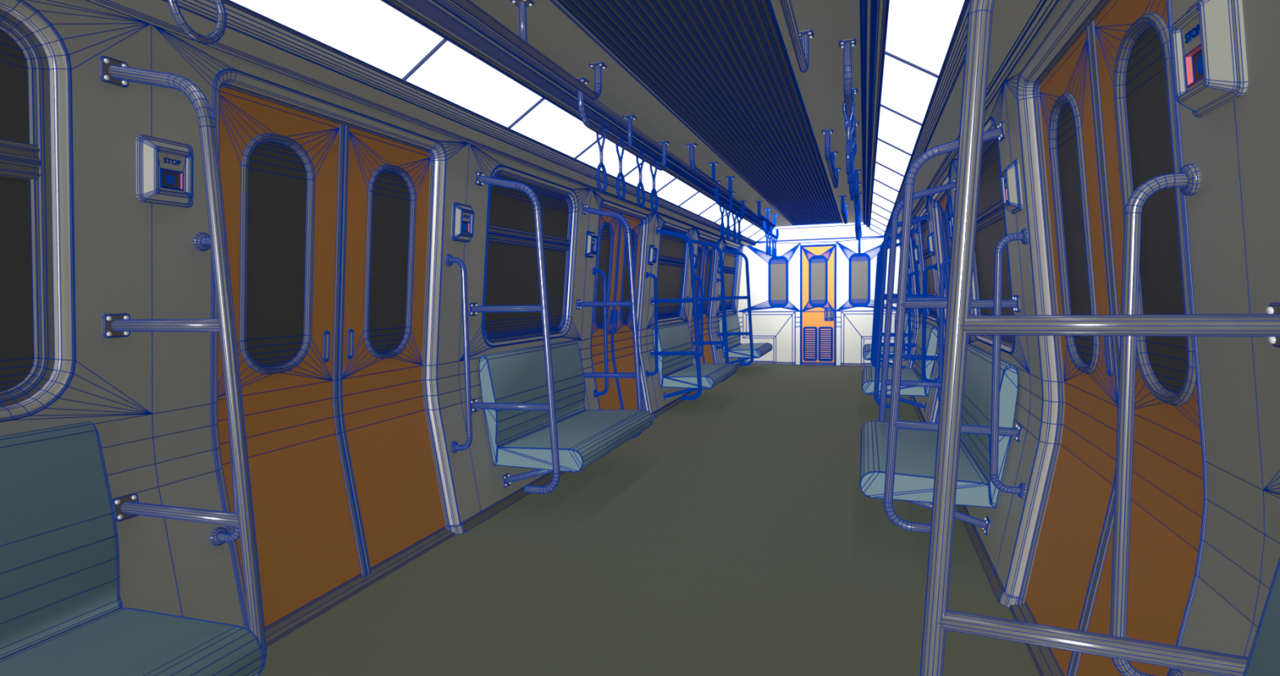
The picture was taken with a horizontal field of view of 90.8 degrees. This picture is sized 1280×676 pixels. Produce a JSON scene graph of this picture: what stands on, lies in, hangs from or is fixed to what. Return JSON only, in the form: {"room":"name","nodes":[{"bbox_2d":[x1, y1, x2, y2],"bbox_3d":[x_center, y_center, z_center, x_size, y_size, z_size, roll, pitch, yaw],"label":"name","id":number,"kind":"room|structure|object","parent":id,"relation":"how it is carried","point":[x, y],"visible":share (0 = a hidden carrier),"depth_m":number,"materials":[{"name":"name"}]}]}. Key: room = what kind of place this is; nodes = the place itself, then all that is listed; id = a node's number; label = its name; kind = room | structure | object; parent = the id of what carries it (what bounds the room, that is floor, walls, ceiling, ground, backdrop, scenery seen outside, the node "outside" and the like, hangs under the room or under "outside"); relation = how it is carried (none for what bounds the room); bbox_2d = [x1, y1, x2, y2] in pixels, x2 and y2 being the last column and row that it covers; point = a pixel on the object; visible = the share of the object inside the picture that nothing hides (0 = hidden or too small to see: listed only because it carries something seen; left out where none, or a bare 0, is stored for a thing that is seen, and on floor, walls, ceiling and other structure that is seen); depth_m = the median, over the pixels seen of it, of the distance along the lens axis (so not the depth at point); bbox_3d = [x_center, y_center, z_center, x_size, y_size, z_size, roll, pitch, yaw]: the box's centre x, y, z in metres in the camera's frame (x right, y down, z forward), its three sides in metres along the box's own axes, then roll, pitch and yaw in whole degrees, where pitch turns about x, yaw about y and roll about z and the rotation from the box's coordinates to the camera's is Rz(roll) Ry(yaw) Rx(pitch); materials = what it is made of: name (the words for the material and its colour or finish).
{"room":"train carriage","nodes":[
{"label":"train carriage","id":0,"kind":"room"},
{"bbox_2d":[0,0,743,627],"bbox_3d":[-0.427,-0.158,5.255,0.141,2.143,13.614,0,4,20],"label":"wall","id":1,"kind":"structure","parent":0,"point":[147,395],"depth_m":2.10,"materials":[{"name":"grey metal"}]},
{"bbox_2d":[0,0,75,422],"bbox_3d":[-1.869,-0.303,1.245,0.153,1.132,1.258,0,4,20],"label":"window","id":2,"kind":"structure","parent":1,"relation":"in","point":[37,353],"depth_m":1.77,"materials":[{"name":"grey"}]},
{"bbox_2d":[0,421,263,675],"bbox_3d":[-1.565,0.715,1.212,0.684,0.840,1.298,0,4,20],"label":"seat","id":3,"kind":"object","parent":1,"relation":"attached to","point":[62,613],"visible":1,"depth_m":1.72,"materials":[{"name":"blue plastic"}]},
{"bbox_2d":[136,134,193,207],"bbox_3d":[-1.526,-0.538,2.044,0.066,0.209,0.175,0,4,20],"label":"box","id":4,"kind":"object","parent":1,"relation":"attached to","point":[164,167],"visible":1,"depth_m":2.02,"materials":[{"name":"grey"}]},
{"bbox_2d":[99,55,266,675],"bbox_3d":[-1.382,0.104,1.883,0.576,1.875,0.075,0,4,20],"label":"handrail","id":5,"kind":"object","parent":1,"relation":"attached to","point":[113,71],"visible":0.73,"depth_m":1.81,"materials":[{"name":"silver metal"}]},
{"bbox_2d":[192,231,239,546],"bbox_3d":[-1.466,0.189,2.206,0.134,1.111,0.066,0,4,20],"label":"grab bar","id":6,"kind":"object","parent":1,"relation":"attached to","point":[202,241],"visible":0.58,"depth_m":2.20,"materials":[{"name":"silver metal"}]},
{"bbox_2d":[211,68,464,646],"bbox_3d":[-1.308,0.068,2.864,0.216,2.127,1.298,0,4,20],"label":"door","id":7,"kind":"structure","parent":1,"relation":"in","point":[334,214],"depth_m":2.78,"materials":[{"name":"orange metal"}]},
{"bbox_2d":[86,0,756,246],"bbox_3d":[-0.269,-1.242,5.118,0.266,0.078,13.614,0,4,20],"label":"trim","id":8,"kind":"structure","parent":1,"relation":"attached to","point":[251,36],"depth_m":2.58,"materials":[{"name":"grey metal"}]},
{"bbox_2d":[444,253,472,453],"bbox_3d":[-1.006,0.093,3.500,0.136,1.113,0.067,0,4,20],"label":"grab bar","id":9,"kind":"object","parent":1,"relation":"attached to","point":[450,260],"visible":1,"depth_m":3.47,"materials":[{"name":"silver metal"}]},
{"bbox_2d":[451,202,474,242],"bbox_3d":[-0.991,-0.649,3.549,0.068,0.211,0.177,0,4,20],"label":"box","id":10,"kind":"object","parent":1,"relation":"attached to","point":[463,215],"visible":1,"depth_m":3.51,"materials":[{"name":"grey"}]},
{"bbox_2d":[468,171,559,493],"bbox_3d":[-0.746,-0.028,3.668,0.578,1.878,0.077,0,4,20],"label":"handrail","id":11,"kind":"object","parent":1,"relation":"attached to","point":[480,179],"visible":0.95,"depth_m":3.60,"materials":[{"name":"silver metal"}]},
{"bbox_2d":[482,164,578,346],"bbox_3d":[-0.743,-0.537,4.408,0.157,1.136,1.262,0,4,20],"label":"window","id":12,"kind":"structure","parent":1,"relation":"in","point":[511,277],"depth_m":4.34,"materials":[{"name":"grey glass"}]},
{"bbox_2d":[479,339,653,487],"bbox_3d":[-0.440,0.481,4.376,0.689,0.845,1.302,0,4,20],"label":"seat","id":13,"kind":"object","parent":1,"relation":"attached to","point":[518,438],"visible":1,"depth_m":4.13,"materials":[{"name":"blue plastic"}]},
{"bbox_2d":[584,231,597,257],"bbox_3d":[-0.400,-0.772,5.207,0.070,0.213,0.179,0,4,20],"label":"box","id":14,"kind":"object","parent":1,"relation":"attached to","point":[591,238],"visible":1,"depth_m":5.15,"materials":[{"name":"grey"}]},
{"bbox_2d":[591,266,608,397],"bbox_3d":[-0.341,-0.045,5.370,0.139,1.115,0.070,0,4,20],"label":"grab bar","id":15,"kind":"object","parent":1,"relation":"attached to","point":[594,271],"visible":1,"depth_m":5.34,"materials":[{"name":"silver metal"}]},
{"bbox_2d":[461,360,744,533],"bbox_3d":[-0.344,0.923,5.305,0.039,0.068,13.614,0,4,20],"label":"baseboard","id":16,"kind":"structure","parent":1,"relation":"attached to","point":[475,520],"depth_m":4.00,"materials":[{"name":"grey rubber"}]},
{"bbox_2d":[575,204,643,438],"bbox_3d":[-0.256,-0.130,5.046,0.580,1.879,0.079,0,4,20],"label":"handrail","id":17,"kind":"object","parent":1,"relation":"attached to","point":[585,209],"visible":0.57,"depth_m":4.97,"materials":[{"name":"silver metal"}]},
{"bbox_2d":[591,199,654,418],"bbox_3d":[-0.182,-0.167,6.027,0.221,2.131,1.302,0,4,20],"label":"door","id":18,"kind":"structure","parent":1,"relation":"in","point":[611,252],"depth_m":6.08,"materials":[{"name":"orange metal"}]},
{"bbox_2d":[645,271,658,377],"bbox_3d":[0.120,-0.141,6.664,0.140,1.117,0.072,0,4,20],"label":"grab bar","id":19,"kind":"object","parent":1,"relation":"attached to","point":[647,274],"visible":1,"depth_m":6.64,"materials":[{"name":"silver metal"}]},
{"bbox_2d":[648,244,657,265],"bbox_3d":[0.136,-0.883,6.712,0.072,0.215,0.181,0,4,20],"label":"box","id":20,"kind":"object","parent":1,"relation":"attached to","point":[652,255],"visible":1,"depth_m":6.65,"materials":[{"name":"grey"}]},
{"bbox_2d":[657,222,690,322],"bbox_3d":[0.383,-0.771,7.572,0.162,1.141,1.266,0,4,20],"label":"window","id":21,"kind":"structure","parent":1,"relation":"in","point":[673,253],"depth_m":7.65,"materials":[{"name":"grey glass"}]},
{"bbox_2d":[649,226,702,399],"bbox_3d":[0.380,-0.262,6.832,0.582,1.882,0.081,0,4,20],"label":"handrail","id":22,"kind":"object","parent":1,"relation":"attached to","point":[693,300],"visible":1,"depth_m":6.76,"materials":[{"name":"silver metal"}]},
{"bbox_2d":[652,320,736,400],"bbox_3d":[0.686,0.247,7.539,0.693,0.849,1.306,0,4,20],"label":"seat","id":23,"kind":"object","parent":1,"relation":"attached to","point":[673,371],"visible":0.95,"depth_m":7.28,"materials":[{"name":"blue"}]},
{"bbox_2d":[693,276,703,358],"bbox_3d":[0.785,-0.279,8.533,0.143,1.120,0.074,0,4,20],"label":"grab bar","id":24,"kind":"object","parent":1,"relation":"attached to","point":[700,279],"visible":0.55,"depth_m":8.50,"materials":[{"name":"silver metal"}]},
{"bbox_2d":[691,233,719,364],"bbox_3d":[0.944,-0.401,9.190,0.225,2.135,1.306,0,4,20],"label":"door","id":25,"kind":"structure","parent":1,"relation":"in","point":[708,260],"depth_m":9.54,"materials":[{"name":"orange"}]},
{"bbox_2d":[686,237,728,382],"bbox_3d":[0.870,-0.364,8.210,0.584,1.884,0.083,0,4,20],"label":"handrail","id":26,"kind":"object","parent":1,"relation":"attached to","point":[717,247],"visible":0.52,"depth_m":8.13,"materials":[{"name":"silver metal"}]},
{"bbox_2d":[720,243,739,312],"bbox_3d":[1.509,-1.005,10.735,0.166,1.145,1.271,0,4,20],"label":"window","id":27,"kind":"structure","parent":1,"relation":"in","point":[731,264],"depth_m":10.98,"materials":[{"name":"grey glass"}]},
{"bbox_2d":[716,247,753,365],"bbox_3d":[1.506,-0.496,9.995,0.586,1.886,0.086,0,4,20],"label":"handrail","id":28,"kind":"object","parent":1,"relation":"attached to","point":[748,297],"visible":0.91,"depth_m":9.93,"materials":[{"name":"silver metal"}]},
{"bbox_2d":[718,312,773,364],"bbox_3d":[1.812,0.013,10.703,0.697,0.853,1.310,0,4,20],"label":"seat","id":29,"kind":"object","parent":1,"relation":"attached to","point":[738,350],"visible":0.65,"depth_m":10.47,"materials":[{"name":"blue"}]},
{"bbox_2d":[381,0,889,231],"bbox_3d":[0.827,-1.457,4.613,1.721,0.141,13.428,0,4,20],"label":"ceiling","id":30,"kind":"structure","parent":0,"point":[553,30],"depth_m":3.33,"materials":[{"name":"grey plastic"}]},
{"bbox_2d":[231,0,443,79],"bbox_3d":[-1.043,-1.130,2.231,0.228,0.144,0.846,0,4,20],"label":"ceiling light","id":31,"kind":"object","parent":30,"relation":"attached to","point":[375,33],"visible":1,"depth_m":2.31,"materials":[{"name":"white plastic"}]},
{"bbox_2d":[401,38,542,127],"bbox_3d":[-0.762,-1.189,3.022,0.229,0.145,0.847,0,4,20],"label":"ceiling light","id":32,"kind":"object","parent":30,"relation":"attached to","point":[449,72],"visible":1,"depth_m":2.94,"materials":[{"name":"white plastic"}]},
{"bbox_2d":[451,0,607,99],"bbox_3d":[-0.465,-1.246,2.510,0.077,0.198,1.585,0,4,20],"label":"grab rail","id":33,"kind":"object","parent":30,"relation":"hanging from","point":[521,42],"visible":1,"depth_m":2.51,"materials":[{"name":"silver metal"}]},
{"bbox_2d":[507,97,601,157],"bbox_3d":[-0.480,-1.248,3.813,0.230,0.146,0.848,0,4,20],"label":"ceiling light","id":34,"kind":"object","parent":30,"relation":"attached to","point":[544,122],"visible":0.95,"depth_m":3.74,"materials":[{"name":"white plastic"}]},
{"bbox_2d":[573,136,641,177],"bbox_3d":[-0.199,-1.306,4.604,0.231,0.147,0.849,0,4,20],"label":"ceiling light","id":35,"kind":"object","parent":30,"relation":"attached to","point":[590,156],"visible":0.58,"depth_m":4.53,"materials":[{"name":"white plastic"}]},
{"bbox_2d":[576,77,670,170],"bbox_3d":[-0.067,-1.346,4.166,0.079,0.238,1.608,0,4,20],"label":"grab rail","id":36,"kind":"object","parent":30,"relation":"hanging from","point":[580,96],"visible":0.93,"depth_m":4.09,"materials":[{"name":"silver metal"}]},
{"bbox_2d":[595,126,607,193],"bbox_3d":[-0.227,-1.050,3.721,0.058,0.388,0.137,2,5,37],"label":"strap","id":37,"kind":"object","parent":36,"relation":"attached to","point":[601,164],"visible":0.94,"depth_m":3.71,"materials":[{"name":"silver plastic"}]},
{"bbox_2d":[615,138,626,200],"bbox_3d":[-0.123,-1.072,4.014,0.059,0.389,0.137,2,5,37],"label":"strap","id":38,"kind":"object","parent":36,"relation":"attached to","point":[620,174],"visible":0.96,"depth_m":4.00,"materials":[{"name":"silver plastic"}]},
{"bbox_2d":[635,151,644,208],"bbox_3d":[0.004,-1.098,4.370,0.059,0.389,0.138,2,5,37],"label":"strap","id":39,"kind":"object","parent":36,"relation":"attached to","point":[640,169],"visible":0.91,"depth_m":4.36,"materials":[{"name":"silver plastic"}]},
{"bbox_2d":[649,159,657,213],"bbox_3d":[0.103,-1.119,4.649,0.060,0.389,0.138,-1,4,2],"label":"strap","id":40,"kind":"object","parent":36,"relation":"attached to","point":[653,192],"visible":0.92,"depth_m":4.64,"materials":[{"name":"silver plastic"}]},
{"bbox_2d":[619,161,675,192],"bbox_3d":[0.083,-1.365,5.394,0.232,0.148,0.850,0,4,20],"label":"ceiling light","id":41,"kind":"object","parent":30,"relation":"attached to","point":[662,178],"visible":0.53,"depth_m":5.37,"materials":[{"name":"white plastic"}]},
{"bbox_2d":[656,177,697,205],"bbox_3d":[0.364,-1.423,6.185,0.233,0.149,0.851,0,4,20],"label":"ceiling light","id":42,"kind":"object","parent":30,"relation":"attached to","point":[676,192],"visible":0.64,"depth_m":6.15,"materials":[{"name":"white plastic"}]},
{"bbox_2d":[678,191,715,214],"bbox_3d":[0.645,-1.482,6.976,0.234,0.150,0.852,0,4,20],"label":"ceiling light","id":43,"kind":"object","parent":30,"relation":"attached to","point":[698,202],"visible":0.94,"depth_m":6.94,"materials":[{"name":"white plastic"}]},
{"bbox_2d":[558,0,840,225],"bbox_3d":[0.826,-1.515,4.609,0.805,0.029,13.428,0,4,20],"label":"ceiling vent","id":44,"kind":"object","parent":30,"relation":"in","point":[722,66],"visible":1,"depth_m":3.48,"materials":[{"name":"grey"}]},
{"bbox_2d":[685,142,734,195],"bbox_3d":[0.661,-1.480,5.674,0.081,0.202,1.590,0,4,20],"label":"grab rail","id":45,"kind":"object","parent":30,"relation":"hanging from","point":[691,145],"visible":1,"depth_m":5.57,"materials":[{"name":"silver metal"}]},
{"bbox_2d":[697,202,728,222],"bbox_3d":[0.927,-1.540,7.767,0.235,0.151,0.853,0,4,20],"label":"ceiling light","id":46,"kind":"object","parent":30,"relation":"attached to","point":[713,213],"visible":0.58,"depth_m":7.69,"materials":[{"name":"white"}]},
{"bbox_2d":[714,180,746,218],"bbox_3d":[1.059,-1.580,7.329,0.083,0.242,1.612,0,4,20],"label":"grab rail","id":47,"kind":"object","parent":30,"relation":"hanging from","point":[718,202],"visible":0.75,"depth_m":7.31,"materials":[{"name":"silver metal"}]},
{"bbox_2d":[729,217,751,232],"bbox_3d":[1.490,-1.657,9.349,0.237,0.153,0.855,0,4,20],"label":"ceiling light","id":48,"kind":"object","parent":30,"relation":"attached to","point":[744,224],"visible":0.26,"depth_m":9.34,"materials":[{"name":"white"}]},
{"bbox_2d":[741,223,760,237],"bbox_3d":[1.771,-1.716,10.140,0.238,0.154,0.856,0,4,20],"label":"ceiling light","id":49,"kind":"object","parent":30,"relation":"attached to","point":[751,229],"visible":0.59,"depth_m":10.12,"materials":[{"name":"white"}]},
{"bbox_2d":[755,200,777,227],"bbox_3d":[1.787,-1.714,8.838,0.085,0.206,1.594,0,4,20],"label":"grab rail","id":50,"kind":"object","parent":30,"relation":"hanging from","point":[773,224],"visible":1,"depth_m":8.80,"materials":[{"name":"silver metal"}]},
{"bbox_2d":[779,0,813,72],"bbox_3d":[0.500,-1.239,2.168,0.076,0.197,1.585,0,4,20],"label":"grab rail","id":51,"kind":"object","parent":30,"relation":"hanging from","point":[800,39],"visible":1,"depth_m":2.54,"materials":[{"name":"silver metal"}]},
{"bbox_2d":[822,128,840,187],"bbox_3d":[1.626,-1.473,5.331,0.080,0.202,1.589,0,4,20],"label":"grab rail","id":52,"kind":"object","parent":30,"relation":"hanging from","point":[829,156],"visible":1,"depth_m":4.93,"materials":[{"name":"silver metal"}]},
{"bbox_2d":[839,195,848,223],"bbox_3d":[2.752,-1.707,8.494,0.085,0.206,1.593,0,4,20],"label":"grab rail","id":53,"kind":"object","parent":30,"relation":"hanging from","point":[844,213],"visible":1,"depth_m":8.05,"materials":[{"name":"silver metal"}]},
{"bbox_2d":[839,37,858,153],"bbox_3d":[1.237,-1.337,3.703,0.078,0.237,1.607,0,4,20],"label":"grab rail","id":54,"kind":"object","parent":30,"relation":"hanging from","point":[846,44],"visible":0.66,"depth_m":2.99,"materials":[{"name":"silver metal"}]},
{"bbox_2d":[842,99,854,174],"bbox_3d":[1.077,-1.041,3.257,0.058,0.388,0.136,2,5,37],"label":"strap","id":55,"kind":"object","parent":54,"relation":"attached to","point":[848,122],"visible":0.97,"depth_m":3.24,"materials":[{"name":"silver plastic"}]},
{"bbox_2d":[844,115,855,184],"bbox_3d":[1.181,-1.062,3.551,0.058,0.388,0.136,2,5,37],"label":"strap","id":56,"kind":"object","parent":54,"relation":"attached to","point":[849,176],"visible":0.51,"depth_m":3.54,"materials":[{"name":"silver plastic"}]},
{"bbox_2d":[853,169,861,203],"bbox_3d":[2.363,-1.571,6.866,0.083,0.242,1.611,0,4,20],"label":"grab rail","id":57,"kind":"object","parent":30,"relation":"hanging from","point":[856,183],"visible":0.61,"depth_m":6.15,"materials":[{"name":"silver metal"}]},
{"bbox_2d":[871,202,891,219],"bbox_3d":[3.022,-1.586,7.913,0.235,0.151,0.853,0,4,20],"label":"ceiling light","id":58,"kind":"object","parent":30,"relation":"attached to","point":[876,208],"visible":0.95,"depth_m":7.88,"materials":[{"name":"white"}]},
{"bbox_2d":[872,191,895,211],"bbox_3d":[2.741,-1.528,7.122,0.234,0.150,0.852,0,4,20],"label":"ceiling light","id":59,"kind":"object","parent":30,"relation":"attached to","point":[877,199],"visible":0.98,"depth_m":7.08,"materials":[{"name":"white"}]},
{"bbox_2d":[873,178,898,202],"bbox_3d":[2.459,-1.469,6.332,0.233,0.149,0.851,0,4,20],"label":"ceiling light","id":60,"kind":"object","parent":30,"relation":"attached to","point":[880,188],"visible":1,"depth_m":6.29,"materials":[{"name":"white"}]},
{"bbox_2d":[874,161,904,191],"bbox_3d":[2.178,-1.410,5.541,0.232,0.148,0.850,0,4,20],"label":"ceiling light","id":61,"kind":"object","parent":30,"relation":"attached to","point":[883,174],"visible":1,"depth_m":5.50,"materials":[{"name":"white plastic"}]},
{"bbox_2d":[875,137,911,175],"bbox_3d":[1.897,-1.352,4.750,0.231,0.147,0.849,0,4,20],"label":"ceiling light","id":62,"kind":"object","parent":30,"relation":"attached to","point":[895,158],"visible":1,"depth_m":4.70,"materials":[{"name":"white plastic"}]},
{"bbox_2d":[877,103,922,154],"bbox_3d":[1.615,-1.293,3.959,0.230,0.146,0.848,0,4,20],"label":"ceiling light","id":63,"kind":"object","parent":30,"relation":"attached to","point":[895,128],"visible":1,"depth_m":3.90,"materials":[{"name":"white plastic"}]},
{"bbox_2d":[880,50,938,123],"bbox_3d":[1.333,-1.235,3.168,0.229,0.145,0.847,0,4,20],"label":"ceiling light","id":64,"kind":"object","parent":30,"relation":"attached to","point":[908,88],"visible":1,"depth_m":3.09,"materials":[{"name":"white plastic"}]},
{"bbox_2d":[885,0,964,75],"bbox_3d":[1.052,-1.176,2.377,0.228,0.144,0.846,0,4,20],"label":"ceiling light","id":65,"kind":"object","parent":30,"relation":"attached to","point":[920,33],"visible":1,"depth_m":2.41,"materials":[{"name":"white plastic"}]},
{"bbox_3d":[-1.201,-1.110,0.979,0.074,0.234,1.604,0,4,20],"label":"grab rail","id":66,"kind":"object","parent":30,"relation":"hanging from","visible":0},
{"bbox_2d":[167,0,226,44],"bbox_3d":[-1.031,-0.882,1.462,0.056,0.384,0.138,0,4,20],"label":"strap","id":67,"kind":"object","parent":66,"relation":"attached to","point":[220,29],"visible":1,"depth_m":1.48,"materials":[{"name":"silver metal"}]},
{"bbox_2d":[259,364,1039,675],"bbox_3d":[0.907,0.956,4.885,2.920,0.001,13.655,0,4,20],"label":"floor","id":68,"kind":"structure","parent":0,"point":[737,534],"depth_m":2.93,"materials":[{"name":"grey"}]},
{"bbox_2d":[737,236,906,365],"bbox_3d":[3.152,-0.762,11.170,2.915,2.516,0.016,0,4,20],"label":"wall","id":69,"kind":"structure","parent":0,"point":[756,255],"depth_m":11.28,"materials":[{"name":"white"}]},
{"bbox_2d":[742,311,795,364],"bbox_3d":[2.346,0.004,11.485,0.946,0.971,0.071,0,4,20],"label":"trim","id":70,"kind":"structure","parent":69,"relation":"attached to","point":[780,326],"depth_m":11.40,"materials":[{"name":"white plastic"}]},
{"bbox_2d":[744,360,795,364],"bbox_3d":[2.363,0.456,11.511,0.936,0.066,0.074,0,4,20],"label":"baseboard","id":71,"kind":"structure","parent":69,"relation":"attached to","point":[753,362],"depth_m":11.51,"materials":[{"name":"grey rubber"}]},
{"bbox_2d":[768,255,788,307],"bbox_3d":[2.495,-1.011,11.383,0.360,0.935,0.035,0,4,20],"label":"window","id":72,"kind":"structure","parent":69,"relation":"in","point":[778,267],"depth_m":11.39,"materials":[{"name":"grey glass"}]},
{"bbox_2d":[800,244,836,365],"bbox_3d":[3.153,-0.577,11.176,0.625,2.145,0.090,0,4,20],"label":"door","id":73,"kind":"structure","parent":69,"relation":"in","point":[818,263],"depth_m":11.18,"materials":[{"name":"orange metal"}]},
{"bbox_2d":[756,221,883,242],"bbox_3d":[3.103,-1.852,11.009,2.164,0.268,0.201,0,4,20],"label":"trim","id":74,"kind":"structure","parent":69,"relation":"attached to","point":[824,231],"depth_m":11.01,"materials":[{"name":"white"}]},
{"bbox_2d":[848,253,871,306],"bbox_3d":[3.800,-1.002,10.920,0.360,0.935,0.035,0,4,20],"label":"window","id":75,"kind":"structure","parent":69,"relation":"in","point":[860,266],"depth_m":10.93,"materials":[{"name":"grey glass"}]},
{"bbox_2d":[840,311,896,365],"bbox_3d":[3.967,0.016,10.909,0.945,0.970,0.070,0,4,20],"label":"wall panel","id":76,"kind":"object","parent":69,"relation":"attached to","point":[856,326],"depth_m":10.96,"materials":[{"name":"white plastic"}]},
{"bbox_2d":[898,0,1279,675],"bbox_3d":[2.189,-0.139,4.325,0.140,2.141,13.613,0,4,20],"label":"wall","id":77,"kind":"structure","parent":0,"point":[1233,215],"depth_m":1.19,"materials":[{"name":"grey metal"}]},
{"bbox_2d":[862,311,913,368],"bbox_3d":[3.887,0.028,9.965,0.696,0.852,1.310,0,4,20],"label":"seat","id":78,"kind":"object","parent":77,"relation":"attached to","point":[866,348],"visible":0.32,"depth_m":9.45,"materials":[{"name":"blue"}]},
{"bbox_2d":[870,242,912,366],"bbox_3d":[3.685,-0.480,9.221,0.586,1.885,0.084,0,4,20],"label":"handrail","id":79,"kind":"object","parent":77,"relation":"attached to","point":[898,244],"visible":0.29,"depth_m":9.27,"materials":[{"name":"silver metal"}]},
{"bbox_2d":[872,226,922,366],"bbox_3d":[3.050,-0.348,7.435,0.583,1.882,0.082,0,4,20],"label":"handrail","id":80,"kind":"object","parent":77,"relation":"attached to","point":[913,231],"visible":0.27,"depth_m":7.47,"materials":[{"name":"silver metal"}]},
{"bbox_2d":[862,320,937,411],"bbox_3d":[2.761,0.262,6.802,0.692,0.848,1.305,0,4,20],"label":"seat","id":81,"kind":"object","parent":77,"relation":"attached to","point":[931,336],"visible":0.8,"depth_m":6.29,"materials":[{"name":"blue"}]},
{"bbox_2d":[873,212,938,408],"bbox_3d":[2.559,-0.246,6.057,0.581,1.881,0.080,0,4,20],"label":"handrail","id":82,"kind":"object","parent":77,"relation":"attached to","point":[882,297],"visible":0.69,"depth_m":6.10,"materials":[{"name":"silver metal"}]},
{"bbox_2d":[907,270,919,360],"bbox_3d":[3.318,-0.262,7.633,0.142,1.118,0.073,0,4,20],"label":"grab bar","id":83,"kind":"object","parent":77,"relation":"attached to","point":[912,273],"visible":0.62,"depth_m":7.64,"materials":[{"name":"silver metal"}]},
{"bbox_2d":[906,222,922,368],"bbox_3d":[3.612,-0.382,8.242,0.224,2.134,1.305,0,4,20],"label":"door","id":84,"kind":"structure","parent":77,"relation":"in","point":[913,265],"depth_m":8.78,"materials":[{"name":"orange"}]},
{"bbox_2d":[878,177,955,422],"bbox_3d":[1.924,-0.114,4.272,0.579,1.878,0.078,0,4,20],"label":"handrail","id":85,"kind":"object","parent":77,"relation":"attached to","point":[891,300],"visible":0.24,"depth_m":4.31,"materials":[{"name":"silver metal"}]},
{"bbox_2d":[916,206,936,321],"bbox_3d":[3.030,-0.753,6.631,0.160,1.140,1.265,0,4,20],"label":"window","id":86,"kind":"structure","parent":77,"relation":"in","point":[922,228],"depth_m":6.97,"materials":[{"name":"grey glass"}]},
{"bbox_2d":[921,262,937,382],"bbox_3d":[2.653,-0.123,5.763,0.139,1.116,0.070,0,4,20],"label":"grab bar","id":87,"kind":"object","parent":77,"relation":"attached to","point":[932,266],"visible":0.82,"depth_m":5.77,"materials":[{"name":"silver metal"}]},
{"bbox_2d":[926,231,935,255],"bbox_3d":[2.681,-0.865,5.807,0.070,0.214,0.180,0,4,20],"label":"box","id":88,"kind":"object","parent":77,"relation":"attached to","point":[930,238],"visible":0.98,"depth_m":5.75,"materials":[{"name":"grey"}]},
{"bbox_2d":[859,342,1018,535],"bbox_3d":[1.635,0.496,3.638,0.688,0.843,1.301,0,4,20],"label":"seat","id":89,"kind":"object","parent":77,"relation":"attached to","point":[916,450],"visible":0.66,"depth_m":3.16,"materials":[{"name":"blue"}]},
{"bbox_2d":[928,174,952,422],"bbox_3d":[2.486,-0.148,5.079,0.219,2.130,1.301,0,4,20],"label":"door","id":90,"kind":"structure","parent":77,"relation":"in","point":[941,202],"depth_m":5.59,"materials":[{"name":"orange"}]},
{"bbox_2d":[937,257,950,403],"bbox_3d":[2.192,-0.027,4.469,0.138,1.114,0.068,0,4,20],"label":"grab bar","id":91,"kind":"object","parent":77,"relation":"attached to","point":[942,269],"visible":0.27,"depth_m":4.47,"materials":[{"name":"silver metal"}]},
{"bbox_2d":[883,120,1022,533],"bbox_3d":[1.433,-0.012,2.894,0.577,1.876,0.076,0,4,20],"label":"handrail","id":92,"kind":"object","parent":77,"relation":"attached to","point":[902,304],"visible":0.98,"depth_m":2.93,"materials":[{"name":"silver metal"}]},
{"bbox_2d":[909,395,1004,601],"bbox_3d":[2.142,0.940,4.421,0.038,0.066,13.613,0,4,20],"label":"baseboard","id":93,"kind":"structure","parent":77,"relation":"attached to","point":[997,586],"depth_m":3.06,"materials":[{"name":"grey metal"}]},
{"bbox_2d":[883,0,1059,239],"bbox_3d":[1.993,-1.226,4.314,0.265,0.076,13.613,0,4,20],"label":"trim","id":94,"kind":"structure","parent":77,"relation":"attached to","point":[1015,24],"depth_m":2.58,"materials":[{"name":"grey metal"}]},
{"bbox_2d":[969,116,1014,354],"bbox_3d":[1.904,-0.519,3.467,0.156,1.135,1.261,0,4,20],"label":"window","id":95,"kind":"structure","parent":77,"relation":"in","point":[991,224],"depth_m":3.42,"materials":[{"name":"grey glass"}]},
{"bbox_2d":[990,228,1028,498],"bbox_3d":[1.527,0.111,2.600,0.135,1.112,0.066,0,4,20],"label":"grab bar","id":96,"kind":"object","parent":77,"relation":"attached to","point":[1023,236],"visible":1,"depth_m":2.61,"materials":[{"name":"silver metal"}]},
{"bbox_2d":[1000,158,1022,213],"bbox_3d":[1.555,-0.631,2.644,0.066,0.210,0.176,0,4,20],"label":"box","id":97,"kind":"object","parent":77,"relation":"attached to","point":[1010,178],"visible":1,"depth_m":2.59,"materials":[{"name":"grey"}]},
{"bbox_2d":[920,0,1279,675],"bbox_3d":[0.798,0.120,1.108,0.575,1.874,0.074,0,4,20],"label":"handrail","id":98,"kind":"object","parent":77,"relation":"attached to","point":[959,324],"visible":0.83,"depth_m":1.14,"materials":[{"name":"silver metal"}]},
{"bbox_2d":[998,0,1207,675],"bbox_3d":[1.360,0.086,1.915,0.215,2.125,1.297,0,4,20],"label":"door","id":99,"kind":"structure","parent":77,"relation":"in","point":[1098,109],"depth_m":1.89,"materials":[{"name":"orange metal"}]},
{"bbox_2d":[1109,164,1200,675],"bbox_3d":[1.067,0.207,1.306,0.133,1.110,0.064,0,4,20],"label":"grab bar","id":100,"kind":"object","parent":77,"relation":"attached to","point":[1188,179],"visible":0.9,"depth_m":1.31,"materials":[{"name":"silver metal"}]},
{"bbox_2d":[1170,0,1248,117],"bbox_3d":[1.020,-0.520,1.139,0.064,0.208,0.174,0,4,20],"label":"box","id":101,"kind":"object","parent":77,"relation":"attached to","point":[1208,45],"visible":1,"depth_m":1.09,"materials":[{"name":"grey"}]},
{"bbox_2d":[1242,556,1279,675],"bbox_3d":[0.509,0.730,0.475,0.683,0.839,1.297,0,4,20],"label":"seat","id":102,"kind":"object","parent":77,"relation":"attached to","point":[1264,658],"visible":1,"depth_m":0.96,"materials":[{"name":"blue"}]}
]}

